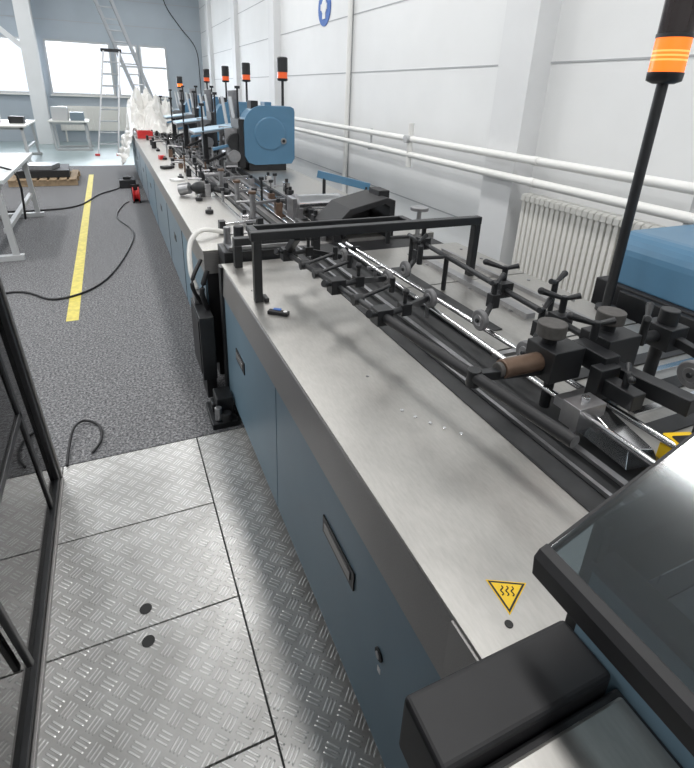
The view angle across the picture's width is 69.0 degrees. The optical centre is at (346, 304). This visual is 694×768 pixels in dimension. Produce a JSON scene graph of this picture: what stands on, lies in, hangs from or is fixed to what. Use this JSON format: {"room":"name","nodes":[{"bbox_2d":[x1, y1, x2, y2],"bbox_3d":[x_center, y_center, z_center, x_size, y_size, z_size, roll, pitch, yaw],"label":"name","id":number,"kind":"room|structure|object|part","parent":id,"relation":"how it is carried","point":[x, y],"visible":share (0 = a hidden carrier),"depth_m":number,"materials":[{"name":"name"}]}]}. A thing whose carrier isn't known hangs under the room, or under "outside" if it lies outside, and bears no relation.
{"room":"factory floor","nodes":[
{"label":"factory floor","id":0,"kind":"room"},
{"bbox_2d":[0,0,203,141],"bbox_3d":[-10.557,-7.488,15.014,12.200,5.000,0.210,-8,25,-23],"label":"wall","id":1,"kind":"structure","parent":0,"point":[145,22],"depth_m":16.05,"materials":[{"name":"grey paint"}]},
{"bbox_2d":[0,35,29,94],"bbox_3d":[-10.404,-7.163,15.080,1.710,1.600,0.220,-8,25,-23],"label":"window","id":2,"kind":"structure","parent":1,"relation":"in","point":[1,91],"depth_m":15.41,"materials":[{"name":"grey"}]},
{"bbox_2d":[42,38,116,96],"bbox_3d":[-8.395,-7.436,15.932,1.910,1.600,0.220,-8,25,-23],"label":"window","id":3,"kind":"structure","parent":1,"relation":"in","point":[44,40],"depth_m":15.88,"materials":[{"name":"grey"}]},
{"bbox_2d":[57,105,126,141],"bbox_3d":[-7.816,-5.995,16.771,3.000,1.100,0.165,-8,25,-23],"label":"panel radiator","id":4,"kind":"object","parent":1,"relation":"attached to","point":[91,113],"visible":0.49,"depth_m":16.50,"materials":[{"name":"white metal"}]},
{"bbox_2d":[113,44,141,97],"bbox_3d":[-7.138,-7.606,16.465,0.760,1.600,0.220,-8,25,-23],"label":"window","id":5,"kind":"structure","parent":1,"relation":"in","point":[125,45],"depth_m":16.41,"materials":[{"name":"grey"}]},
{"bbox_2d":[138,45,169,98],"bbox_3d":[-6.385,-7.709,16.784,0.910,1.600,0.220,-8,25,-23],"label":"window","id":6,"kind":"structure","parent":1,"relation":"in","point":[139,46],"depth_m":16.72,"materials":[{"name":"grey"}]},
{"bbox_2d":[0,141,385,767],"bbox_3d":[-5.856,-0.811,6.064,12.200,0.142,23.500,-8,25,-23],"label":"floor","id":7,"kind":"structure","parent":0,"point":[189,629],"depth_m":1.76,"materials":[{"name":"grey metal"}]},
{"bbox_2d":[0,119,42,162],"bbox_3d":[-8.496,-3.892,11.975,1.920,0.850,2.200,-8,25,-23],"label":"work table","id":8,"kind":"object","parent":7,"relation":"on","point":[4,124],"visible":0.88,"depth_m":11.65,"materials":[{"name":"white metal"}]},
{"bbox_2d":[0,116,25,122],"bbox_3d":[-8.043,-4.332,11.645,1.000,0.250,0.600,-8,25,-23],"label":"boxes","id":9,"kind":"object","parent":8,"relation":"on","point":[12,119],"visible":1,"depth_m":11.73,"materials":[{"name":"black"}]},
{"bbox_2d":[0,0,53,143],"bbox_3d":[-10.447,-7.192,14.247,3.025,5.051,0.400,-8,25,-23],"label":"steel column","id":10,"kind":"structure","parent":7,"relation":"on","point":[27,41],"depth_m":14.74,"materials":[{"name":"white metal"}]},
{"bbox_2d":[0,276,63,767],"bbox_3d":[-0.562,0.550,0.421,0.042,2.080,3.759,-8,25,-23],"label":"door","id":11,"kind":"structure","parent":7,"relation":"on","point":[31,476],"depth_m":1.67,"materials":[{"name":"black paint"}]},
{"bbox_2d":[47,118,93,150],"bbox_3d":[-7.921,-4.913,14.552,1.020,0.800,1.200,-8,25,-23],"label":"work table","id":12,"kind":"object","parent":7,"relation":"on","point":[69,122],"visible":0.98,"depth_m":14.25,"materials":[{"name":"white metal"}]},
{"bbox_2d":[50,106,84,120],"bbox_3d":[-7.848,-5.388,14.202,0.800,0.350,0.500,-8,25,-23],"label":"storage boxes","id":13,"kind":"object","parent":12,"relation":"on","point":[57,112],"visible":1,"depth_m":13.98,"materials":[{"name":"grey"}]},
{"bbox_2d":[0,165,243,467],"bbox_3d":[-5.972,-0.968,6.094,11.850,0.160,11.040,-8,25,-23],"label":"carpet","id":14,"kind":"object","parent":7,"relation":"on","point":[129,366],"depth_m":3.92,"materials":[{"name":"grey carpet"}]},
{"bbox_2d":[0,153,44,261],"bbox_3d":[-4.560,-1.159,5.762,1.620,0.848,2.400,-8,25,-23],"label":"work table","id":15,"kind":"object","parent":14,"relation":"on","point":[14,161],"visible":1,"depth_m":5.76,"materials":[{"name":"grey metal"}]},
{"bbox_2d":[0,166,26,218],"bbox_3d":[-4.032,-1.310,5.634,0.842,0.694,0.304,-2,23,-10],"label":"cable","id":16,"kind":"object","parent":15,"relation":"on","point":[1,167],"visible":0.97,"depth_m":5.60,"materials":[{"name":"black rubber"}]},
{"bbox_2d":[7,162,80,186],"bbox_3d":[-5.732,-2.526,9.611,1.100,0.328,1.240,-8,25,-23],"label":"pallet","id":17,"kind":"object","parent":14,"relation":"on","point":[42,173],"visible":0.88,"depth_m":9.29,"materials":[{"name":"brown wood"}]},
{"bbox_2d":[7,186,119,212],"bbox_3d":[-4.479,-1.635,7.968,0.920,0.039,2.837,14,25,26],"label":"cable","id":18,"kind":"object","parent":14,"relation":"on","point":[119,186],"visible":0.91,"depth_m":7.62,"materials":[{"name":"black rubber"}]},
{"bbox_2d":[6,201,133,299],"bbox_3d":[-3.042,-0.657,5.748,1.888,0.048,4.744,6,23,10],"label":"power cable","id":19,"kind":"object","parent":14,"relation":"on","point":[126,253],"visible":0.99,"depth_m":4.66,"materials":[{"name":"black rubber"}]},
{"bbox_2d":[66,175,93,321],"bbox_3d":[-3.761,-1.299,7.280,0.090,0.002,7.800,-8,25,-23],"label":"tape","id":20,"kind":"object","parent":14,"relation":"on","point":[73,311],"visible":1,"depth_m":5.33,"materials":[{"name":"yellow plastic"}]},
{"bbox_2d":[66,419,102,466],"bbox_3d":[-1.371,0.700,2.647,0.168,0.040,0.377,-8,25,-23],"label":"cable","id":21,"kind":"object","parent":14,"relation":"on","point":[84,420],"visible":1,"depth_m":2.65,"materials":[{"name":"black rubber"}]},
{"bbox_2d":[119,177,135,188],"bbox_3d":[-4.080,-2.287,9.380,0.280,0.188,0.300,-8,25,-23],"label":"tool case","id":22,"kind":"object","parent":14,"relation":"on","point":[125,182],"visible":0.89,"depth_m":9.27,"materials":[{"name":"plastic"}]},
{"bbox_2d":[131,184,140,202],"bbox_3d":[-3.418,-1.803,8.181,0.120,0.270,0.240,-8,25,-23],"label":"cable reel","id":23,"kind":"object","parent":14,"relation":"on","point":[134,187],"visible":1,"depth_m":8.16,"materials":[{"name":"red plastic"}]},
{"bbox_2d":[190,259,217,397],"bbox_3d":[-0.866,0.141,3.043,0.104,0.815,0.340,-8,25,-23],"label":"junction box","id":24,"kind":"object","parent":14,"relation":"on","point":[202,317],"visible":0.99,"depth_m":2.94,"materials":[{"name":"black paint"}]},
{"bbox_3d":[-0.717,0.575,2.882,0.140,0.148,0.248,-8,25,-23],"label":"machine levelling foot","id":25,"kind":"part","parent":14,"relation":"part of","materials":[{"name":"black metal"}]},
{"bbox_2d":[132,130,433,374],"bbox_3d":[-2.046,-1.847,7.345,1.590,1.093,9.480,-8,25,-23],"label":"conveyor","id":26,"kind":"object","parent":14,"relation":"on","point":[256,197],"visible":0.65,"depth_m":4.39,"materials":[{"name":"silver metal"}]},
{"bbox_2d":[136,130,152,138],"bbox_3d":[-3.724,-3.142,9.299,0.260,0.120,0.300,-8,25,-23],"label":"bin","id":27,"kind":"object","parent":26,"relation":"on","point":[140,133],"visible":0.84,"depth_m":9.17,"materials":[{"name":"red plastic"}]},
{"bbox_2d":[117,87,182,165],"bbox_3d":[-4.042,-3.683,10.309,1.365,1.397,2.013,-8,25,-23],"label":"plastic sheet","id":28,"kind":"object","parent":26,"relation":"on","point":[144,112],"visible":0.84,"depth_m":9.79,"materials":[{"name":"white plastic"}]},
{"bbox_2d":[151,141,184,181],"bbox_3d":[-2.353,-1.873,6.409,0.159,0.100,3.252,-8,25,-23],"label":"tools","id":29,"kind":"object","parent":26,"relation":"on","point":[153,143],"visible":0.97,"depth_m":5.85,"materials":[{"name":"black plastic"}]},
{"bbox_2d":[176,76,182,87],"bbox_3d":[-3.583,-4.346,10.930,0.120,1.100,0.120,-8,25,-23],"label":"light","id":30,"kind":"object","parent":26,"relation":"on","point":[179,78],"visible":0.59,"depth_m":10.72,"materials":[{"name":"black paint"}]},
{"bbox_2d":[159,85,201,134],"bbox_3d":[-3.287,-3.945,10.229,1.102,0.920,0.937,-8,25,-23],"label":"station","id":31,"kind":"object","parent":26,"relation":"on","point":[185,104],"visible":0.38,"depth_m":9.91,"materials":[{"name":"black paint"}]},
{"bbox_2d":[163,86,227,142],"bbox_3d":[-2.598,-3.325,8.805,1.102,0.920,0.937,-8,25,-23],"label":"station","id":32,"kind":"object","parent":26,"relation":"on","point":[189,114],"visible":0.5,"depth_m":8.58,"materials":[{"name":"black paint"}]},
{"bbox_2d":[177,181,230,196],"bbox_3d":[-1.250,-1.025,4.436,0.452,0.131,0.137,-1,23,-8],"label":"clamp","id":33,"kind":"object","parent":26,"relation":"on","point":[198,187],"visible":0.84,"depth_m":4.38,"materials":[{"name":"silver metal"}]},
{"bbox_2d":[187,227,222,288],"bbox_3d":[-0.910,-0.313,3.192,0.132,0.334,0.363,9,24,16],"label":"hose","id":34,"kind":"object","parent":26,"relation":"attached to","point":[196,233],"visible":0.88,"depth_m":3.11,"materials":[{"name":"white plastic"}]},
{"bbox_2d":[203,69,209,88],"bbox_3d":[-2.885,-4.216,10.489,0.124,1.250,0.124,-8,25,-23],"label":"light","id":35,"kind":"object","parent":26,"relation":"on","point":[206,75],"visible":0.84,"depth_m":10.27,"materials":[{"name":"black paint"}]},
{"bbox_2d":[173,86,246,153],"bbox_3d":[-1.991,-2.777,7.547,1.102,0.920,0.937,-8,25,-23],"label":"station","id":36,"kind":"object","parent":26,"relation":"on","point":[209,119],"visible":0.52,"depth_m":7.28,"materials":[{"name":"black paint"}]},
{"bbox_2d":[221,66,228,97],"bbox_3d":[-2.116,-3.522,8.896,0.124,1.250,0.124,-8,25,-23],"label":"light","id":37,"kind":"object","parent":26,"relation":"on","point":[225,69],"visible":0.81,"depth_m":8.67,"materials":[{"name":"black paint"}]},
{"bbox_2d":[188,86,294,170],"bbox_3d":[-1.302,-2.156,6.122,1.102,0.920,0.937,-8,25,-23],"label":"station","id":38,"kind":"object","parent":26,"relation":"on","point":[262,138],"visible":0.93,"depth_m":5.88,"materials":[{"name":"blue metal"}]},
{"bbox_2d":[241,62,249,101],"bbox_3d":[-1.508,-2.974,7.639,0.124,1.250,0.124,-8,25,-23],"label":"light","id":39,"kind":"object","parent":26,"relation":"on","point":[245,66],"visible":0.78,"depth_m":7.42,"materials":[{"name":"black paint"}]},
{"bbox_2d":[277,57,287,105],"bbox_3d":[-0.779,-2.317,6.130,0.124,1.250,0.124,-8,25,-23],"label":"light","id":40,"kind":"object","parent":26,"relation":"on","point":[282,62],"visible":0.79,"depth_m":5.91,"materials":[{"name":"black paint"}]},
{"bbox_2d":[283,193,343,218],"bbox_3d":[-0.270,-0.808,3.953,0.430,0.175,0.365,-8,25,-23],"label":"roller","id":41,"kind":"object","parent":26,"relation":"on","point":[316,201],"visible":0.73,"depth_m":3.79,"materials":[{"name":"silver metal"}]},
{"bbox_2d":[317,170,370,193],"bbox_3d":[-0.032,-0.976,4.244,0.457,0.279,0.036,6,23,8],"label":"bar","id":42,"kind":"object","parent":26,"relation":"attached to","point":[323,175],"visible":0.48,"depth_m":4.21,"materials":[{"name":"blue metal"}]},
{"bbox_2d":[315,187,395,242],"bbox_3d":[0.048,-0.615,3.358,0.439,0.300,0.320,-8,25,-23],"label":"hood","id":43,"kind":"object","parent":26,"relation":"on","point":[375,201],"visible":0.66,"depth_m":3.31,"materials":[{"name":"black plastic"}]},
{"bbox_2d":[93,0,153,155],"bbox_3d":[-5.977,-6.283,13.736,0.583,4.135,2.627,11,24,20],"label":"ladder","id":44,"kind":"object","parent":7,"relation":"on","point":[116,50],"visible":0.76,"depth_m":13.39,"materials":[{"name":"silver metal"}]},
{"bbox_2d":[218,205,693,767],"bbox_3d":[0.401,0.319,2.319,1.549,1.120,2.528,-8,25,-23],"label":"machine","id":45,"kind":"object","parent":7,"relation":"on","point":[399,487],"depth_m":1.45,"materials":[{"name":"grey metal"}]},
{"bbox_2d":[267,308,289,316],"bbox_3d":[-0.289,0.029,2.144,0.090,0.018,0.039,8,23,13],"label":"remote control","id":46,"kind":"object","parent":45,"relation":"on","point":[275,311],"visible":1,"depth_m":2.13,"materials":[{"name":"black plastic"}]},
{"bbox_2d":[232,215,481,302],"bbox_3d":[0.030,-0.328,2.639,1.200,0.320,0.560,-8,25,-23],"label":"frame","id":47,"kind":"object","parent":45,"relation":"on","point":[259,234],"visible":0.96,"depth_m":2.36,"materials":[{"name":"black paint"}]},
{"bbox_3d":[0.436,-0.473,3.106,0.110,0.260,0.110,-8,25,-23],"label":"height adjusting knob","id":48,"kind":"part","parent":45,"relation":"part of","materials":[{"name":"metal"}]},
{"bbox_2d":[274,238,579,448],"bbox_3d":[0.233,-0.014,1.859,0.464,0.226,1.654,-11,26,-28],"label":"rail","id":49,"kind":"object","parent":45,"relation":"on","point":[380,315],"visible":0.98,"depth_m":1.72,"materials":[{"name":"black metal"}]},
{"bbox_2d":[385,229,581,355],"bbox_3d":[0.538,-0.100,2.185,0.427,0.286,1.381,-8,25,-23],"label":"rail","id":50,"kind":"object","parent":45,"relation":"on","point":[501,288],"visible":0.81,"depth_m":1.95,"materials":[{"name":"black metal"}]},
{"bbox_2d":[486,580,525,614],"bbox_3d":[0.318,0.549,0.973,0.075,0.002,0.077,-8,25,-23],"label":"warning sign","id":51,"kind":"object","parent":45,"relation":"on","point":[508,593],"visible":1,"depth_m":0.97,"materials":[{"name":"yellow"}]},
{"bbox_2d":[339,242,690,474],"bbox_3d":[0.376,0.024,2.089,0.200,0.149,2.060,-8,25,-23],"label":"rods","id":52,"kind":"object","parent":45,"relation":"on","point":[593,417],"visible":0.78,"depth_m":1.38,"materials":[{"name":"silver metal"}]},
{"bbox_2d":[492,302,693,416],"bbox_3d":[0.830,0.198,1.478,0.789,0.302,0.364,-8,25,-23],"label":"clamp assembly","id":53,"kind":"object","parent":45,"relation":"on","point":[606,348],"visible":0.96,"depth_m":1.47,"materials":[{"name":"black metal"}]},
{"bbox_2d":[594,0,693,309],"bbox_3d":[1.214,-0.572,2.079,0.128,1.290,0.128,-8,25,-23],"label":"light","id":54,"kind":"object","parent":45,"relation":"on","point":[674,37],"visible":0.98,"depth_m":1.93,"materials":[{"name":"black paint"}]},
{"bbox_2d":[483,689,682,767],"bbox_3d":[0.369,1.128,0.617,0.312,0.933,0.612,-8,25,-23],"label":"control panel desk","id":55,"kind":"object","parent":7,"relation":"on","point":[608,732],"visible":1,"depth_m":0.68,"materials":[{"name":"silver metal"}]},
{"bbox_2d":[511,192,665,301],"bbox_3d":[1.992,0.025,3.300,0.198,1.070,2.696,-8,25,-23],"label":"radiator","id":56,"kind":"object","parent":7,"relation":"on","point":[554,236],"visible":0.42,"depth_m":3.77,"materials":[{"name":"white metal"}]},
{"bbox_2d":[574,552,693,767],"bbox_3d":[1.264,1.097,0.587,1.308,1.080,1.560,-8,25,-23],"label":"machine","id":57,"kind":"object","parent":7,"relation":"on","point":[665,625],"visible":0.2,"depth_m":0.72,"materials":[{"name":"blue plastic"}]},
{"bbox_2d":[532,426,693,756],"bbox_3d":[0.959,0.460,0.595,1.120,0.406,0.885,-8,25,-23],"label":"cover","id":58,"kind":"object","parent":57,"relation":"on","point":[653,532],"visible":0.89,"depth_m":0.75,"materials":[{"name":"plastic"}]},
{"bbox_2d":[591,224,693,343],"bbox_3d":[1.809,0.399,2.187,0.700,1.180,1.410,-8,25,-23],"label":"machine housing","id":59,"kind":"object","parent":7,"relation":"on","point":[657,267],"visible":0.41,"depth_m":2.29,"materials":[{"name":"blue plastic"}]},
{"bbox_2d":[198,0,693,265],"bbox_3d":[-0.187,-3.919,7.448,0.400,5.000,23.500,-8,25,-23],"label":"wall","id":60,"kind":"structure","parent":0,"point":[561,80],"depth_m":4.82,"materials":[{"name":"white paint"}]},
{"bbox_2d":[318,0,330,25],"bbox_3d":[-0.344,-4.479,7.605,0.022,0.500,0.500,-8,25,-23],"label":"sign","id":61,"kind":"object","parent":60,"relation":"attached to","point":[324,7],"visible":1,"depth_m":7.61,"materials":[{"name":"blue plastic"}]},
{"bbox_2d":[342,0,352,192],"bbox_3d":[0.035,-3.676,6.885,0.070,5.000,0.070,-8,25,-23],"label":"pipe","id":62,"kind":"object","parent":60,"relation":"attached to","point":[350,2],"visible":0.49,"depth_m":7.10,"materials":[{"name":"white metal"}]},
{"bbox_2d":[295,117,693,224],"bbox_3d":[-0.371,-2.749,7.809,0.335,0.450,23.200,-8,25,-23],"label":"pipes","id":63,"kind":"object","parent":60,"relation":"attached to","point":[687,218],"visible":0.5,"depth_m":3.85,"materials":[{"name":"white metal"}]},
{"bbox_2d":[399,620,609,767],"bbox_3d":[0.216,0.985,0.913,0.302,0.957,0.105,-8,25,-23],"label":"control box","id":64,"kind":"object","parent":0,"point":[482,711],"depth_m":0.71,"materials":[{"name":"black plastic"}]},
{"bbox_3d":[-5.664,-5.538,4.096,12.200,0.150,23.500,-8,25,-23],"label":"ceiling","id":65,"kind":"structure","parent":0,"visible":0},
{"bbox_2d":[163,0,201,94],"bbox_3d":[-5.460,-8.038,16.830,1.085,4.962,0.135,-8,25,-23],"label":"hanging cable","id":66,"kind":"object","parent":65,"relation":"hanging from","point":[163,0],"visible":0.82,"depth_m":16.65,"materials":[{"name":"black rubber"}]}
]}

